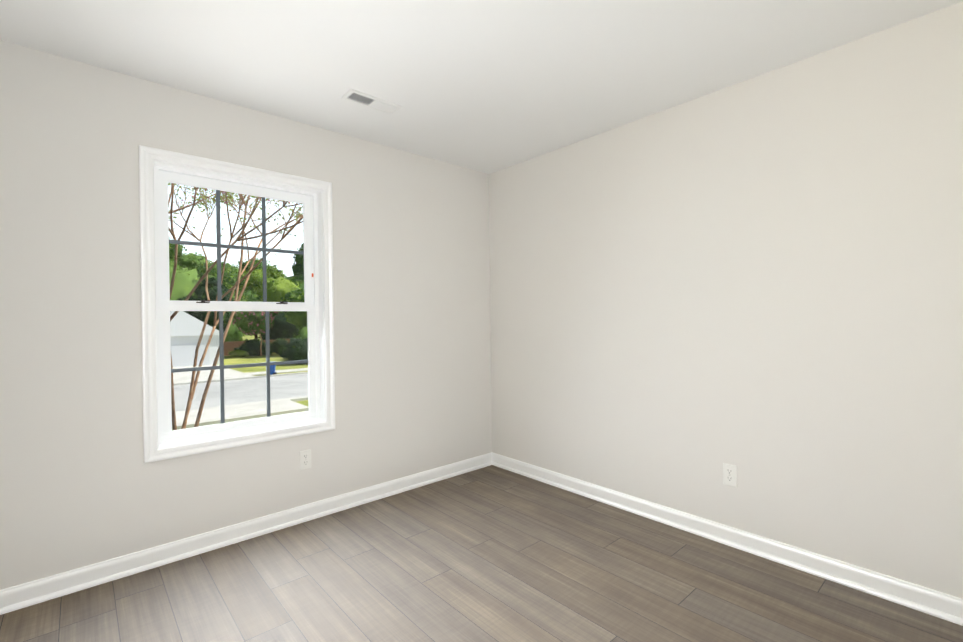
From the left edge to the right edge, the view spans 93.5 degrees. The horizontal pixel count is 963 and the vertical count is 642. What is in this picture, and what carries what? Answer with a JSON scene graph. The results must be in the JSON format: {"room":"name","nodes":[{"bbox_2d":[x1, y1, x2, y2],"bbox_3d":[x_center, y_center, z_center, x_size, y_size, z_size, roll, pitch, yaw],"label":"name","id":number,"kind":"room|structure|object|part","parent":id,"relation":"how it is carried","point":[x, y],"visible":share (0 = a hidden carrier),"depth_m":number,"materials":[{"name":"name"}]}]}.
{"room":"empty room","nodes":[
{"label":"empty room","id":0,"kind":"room"},
{"bbox_2d":[0,40,491,589],"bbox_3d":[-1.114,0.003,2.866,3.350,2.440,0.150,-1,0,-42],"label":"wall","id":1,"kind":"structure","parent":0,"point":[82,484],"depth_m":2.29,"materials":[{"name":"paint"}]},
{"bbox_2d":[139,145,334,462],"bbox_3d":[-1.366,-0.088,2.629,0.986,1.576,0.170,-1,0,-42],"label":"window","id":2,"kind":"structure","parent":1,"relation":"in","point":[314,247],"depth_m":2.57,"materials":[{"name":"white plastic"}]},
{"bbox_3d":[-1.412,-0.436,2.674,0.824,0.734,0.029,-1,0,-42],"label":"window sash","id":3,"kind":"part","parent":2,"relation":"part of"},
{"bbox_3d":[-1.378,0.253,2.649,0.824,0.743,0.035,-1,0,-42],"label":"window sash","id":4,"kind":"part","parent":2,"relation":"part of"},
{"bbox_2d":[0,452,491,614],"bbox_3d":[-1.048,1.175,2.799,2.970,0.094,0.029,-1,0,-42],"label":"baseboard","id":5,"kind":"structure","parent":1,"relation":"attached to","point":[34,592],"depth_m":2.42,"materials":[{"name":"white wood"}]},
{"bbox_2d":[299,449,310,469],"bbox_3d":[-1.081,0.852,2.785,0.070,0.114,0.008,-1,0,-42],"label":"electrical outlet","id":6,"kind":"object","parent":1,"relation":"attached to","point":[305,459],"visible":1,"depth_m":2.78,"materials":[{"name":"white plastic"}]},
{"bbox_2d":[0,465,962,641],"bbox_3d":[0.147,1.275,1.471,3.350,0.120,3.900,-1,0,-42],"label":"floor","id":7,"kind":"structure","parent":0,"point":[491,553],"depth_m":2.05,"materials":[{"name":"brown wood"}]},
{"bbox_2d":[0,0,962,173],"bbox_3d":[0.116,-1.285,1.458,3.350,0.120,3.900,-1,0,-42],"label":"ceiling","id":8,"kind":"structure","parent":0,"point":[488,86],"depth_m":2.07,"materials":[{"name":"paint"}]},
{"bbox_2d":[341,89,401,114],"bbox_3d":[-0.610,-1.216,2.529,0.310,0.011,0.125,-1,0,-42],"label":"ceiling vent","id":9,"kind":"object","parent":8,"relation":"in","point":[367,100],"visible":1,"depth_m":2.52,"materials":[{"name":"silver metal"}]},
{"bbox_2d":[489,1,962,598],"bbox_3d":[1.377,-0.026,2.471,0.150,2.440,3.750,-1,0,-42],"label":"wall","id":10,"kind":"structure","parent":0,"point":[757,281],"depth_m":2.28,"materials":[{"name":"paint"}]},
{"bbox_2d":[492,452,962,625],"bbox_3d":[1.275,1.149,2.474,0.028,0.094,3.600,-1,0,-42],"label":"baseboard","id":11,"kind":"structure","parent":10,"relation":"attached to","point":[941,605],"depth_m":2.28,"materials":[{"name":"white wood"}]},
{"bbox_2d":[723,463,736,486],"bbox_3d":[1.328,0.824,2.424,0.008,0.114,0.070,-1,0,-42],"label":"electrical outlet","id":12,"kind":"object","parent":10,"relation":"attached to","point":[729,474],"visible":1,"depth_m":2.42,"materials":[{"name":"white plastic"}]},
{"label":"outside","id":13,"kind":"structure","parent":0,"visible":0},
{"bbox_2d":[172,334,308,430],"bbox_3d":[-84.627,4.705,151.935,370.000,0.300,306.000,-1,0,-42],"label":"lawn","id":14,"kind":"structure","parent":13,"point":[236,361],"depth_m":46.75,"materials":[{"name":"green plant"}]},
{"bbox_2d":[169,237,209,272],"bbox_3d":[-54.668,-4.965,77.735,17.048,19.119,15.016,-1,0,-42],"label":"tree","id":15,"kind":"object","parent":14,"relation":"on","point":[188,263],"depth_m":77.20,"materials":[{"name":"green plant"}]},
{"bbox_2d":[170,311,223,366],"bbox_3d":[-32.151,1.619,46.747,8.400,5.700,9.600,-1,0,-42],"label":"garage","id":16,"kind":"structure","parent":14,"relation":"on","point":[184,357],"depth_m":43.96,"materials":[{"name":"white"}]},
{"bbox_2d":[176,277,233,331],"bbox_3d":[-32.941,-0.429,54.365,6.240,9.781,7.467,-1,0,-42],"label":"evergreen","id":17,"kind":"object","parent":14,"relation":"on","point":[200,315],"depth_m":53.27,"materials":[{"name":"green plant"}]},
{"bbox_2d":[190,261,234,274],"bbox_3d":[-43.025,-2.616,74.454,15.776,14.168,17.931,-1,0,-42],"label":"tree","id":18,"kind":"object","parent":14,"relation":"on","point":[204,266],"depth_m":71.68,"materials":[{"name":"green plant"}]},
{"bbox_2d":[199,266,262,301],"bbox_3d":[-37.360,-1.832,64.013,12.730,12.574,12.738,-1,0,-42],"label":"tree","id":19,"kind":"object","parent":14,"relation":"on","point":[231,281],"depth_m":63.25,"materials":[{"name":"green plant"}]},
{"bbox_2d":[168,182,302,429],"bbox_3d":[-7.199,-1.547,13.007,9.732,11.796,10.405,-1,0,-42],"label":"trees","id":20,"kind":"object","parent":14,"relation":"on","point":[193,384],"depth_m":12.76,"materials":[{"name":"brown plant"}]},
{"bbox_2d":[169,263,303,351],"bbox_3d":[-30.310,-0.192,65.737,98.078,14.542,10.185,-1,0,-42],"label":"trees","id":21,"kind":"object","parent":14,"relation":"on","point":[181,277],"depth_m":56.84,"materials":[{"name":"green plant"}]},
{"bbox_2d":[172,365,308,429],"bbox_3d":[3.707,3.933,52.508,370.000,0.140,30.000,-1,0,-42],"label":"sidewalk","id":22,"kind":"structure","parent":14,"relation":"on","point":[276,409],"depth_m":22.17,"materials":[{"name":"beige concrete"}]},
{"bbox_2d":[228,349,252,356],"bbox_3d":[-29.395,4.014,56.457,3.826,1.112,2.511,-1,0,-42],"label":"bush","id":23,"kind":"object","parent":14,"relation":"on","point":[239,353],"depth_m":55.23,"materials":[{"name":"green plant"}]},
{"bbox_2d":[174,374,307,411],"bbox_3d":[7.427,3.970,48.322,370.000,0.020,11.600,-1,0,-42],"label":"road","id":24,"kind":"structure","parent":14,"relation":"on","point":[257,393],"depth_m":27.93,"materials":[{"name":"grey asphalt"}]},
{"bbox_2d":[226,258,276,338],"bbox_3d":[-41.476,-3.643,84.222,18.868,16.060,17.145,-1,0,-42],"label":"tree","id":25,"kind":"object","parent":14,"relation":"on","point":[257,260],"depth_m":80.77,"materials":[{"name":"green plant"}]},
{"bbox_2d":[232,300,278,355],"bbox_3d":[-27.866,0.860,56.058,5.364,7.041,5.652,-1,0,-42],"label":"trees","id":26,"kind":"object","parent":14,"relation":"on","point":[237,318],"depth_m":55.13,"materials":[{"name":"green plant"}]},
{"bbox_2d":[224,339,289,355],"bbox_3d":[-21.913,3.324,66.977,29.135,1.830,0.060,-1,0,-42],"label":"fence","id":27,"kind":"object","parent":14,"relation":"on","point":[231,344],"depth_m":57.99,"materials":[{"name":"brown wood"}]},
{"bbox_2d":[239,338,288,355],"bbox_3d":[-28.023,3.394,58.417,6.340,2.451,3.870,-1,0,-42],"label":"bush","id":28,"kind":"object","parent":14,"relation":"on","point":[253,346],"depth_m":56.91,"materials":[{"name":"green plant"}]},
{"bbox_2d":[265,362,276,374],"bbox_3d":[-16.846,3.803,36.305,0.836,1.071,0.662,-1,0,-17],"label":"bin","id":29,"kind":"object","parent":14,"relation":"on","point":[272,370],"depth_m":36.09,"materials":[{"name":"blue plastic"}]},
{"bbox_2d":[241,266,300,311],"bbox_3d":[-33.295,-2.088,69.971,12.350,12.939,16.420,-1,0,-42],"label":"tree","id":30,"kind":"object","parent":14,"relation":"on","point":[270,281],"depth_m":65.88,"materials":[{"name":"green plant"}]},
{"bbox_2d":[258,311,299,339],"bbox_3d":[-26.270,1.023,67.133,41.703,8.561,6.188,-1,0,-42],"label":"trees","id":31,"kind":"object","parent":14,"relation":"on","point":[286,327],"depth_m":62.92,"materials":[{"name":"green plant"}]},
{"bbox_2d":[279,336,307,364],"bbox_3d":[-14.386,3.002,50.273,16.257,3.244,6.415,-1,0,-42],"label":"hedge","id":32,"kind":"object","parent":14,"relation":"on","point":[295,351],"depth_m":44.16,"materials":[{"name":"green plant"}]},
{"bbox_2d":[281,288,306,331],"bbox_3d":[-21.298,-0.495,58.461,9.187,9.590,8.533,-1,0,-42],"label":"tree","id":33,"kind":"object","parent":14,"relation":"on","point":[292,318],"depth_m":55.48,"materials":[{"name":"green plant"}]},
{"bbox_2d":[291,240,303,275],"bbox_3d":[-30.466,-6.139,85.924,13.223,20.785,17.715,-1,0,-42],"label":"tree","id":34,"kind":"object","parent":14,"relation":"on","point":[296,260],"depth_m":82.46,"materials":[{"name":"green plant"}]},
{"bbox_2d":[294,326,307,338],"bbox_3d":[-16.066,2.388,55.158,14.500,4.993,7.149,-1,0,-42],"label":"hedge","id":35,"kind":"object","parent":14,"relation":"on","point":[303,332],"depth_m":50.03,"materials":[{"name":"green plant"}]}
]}

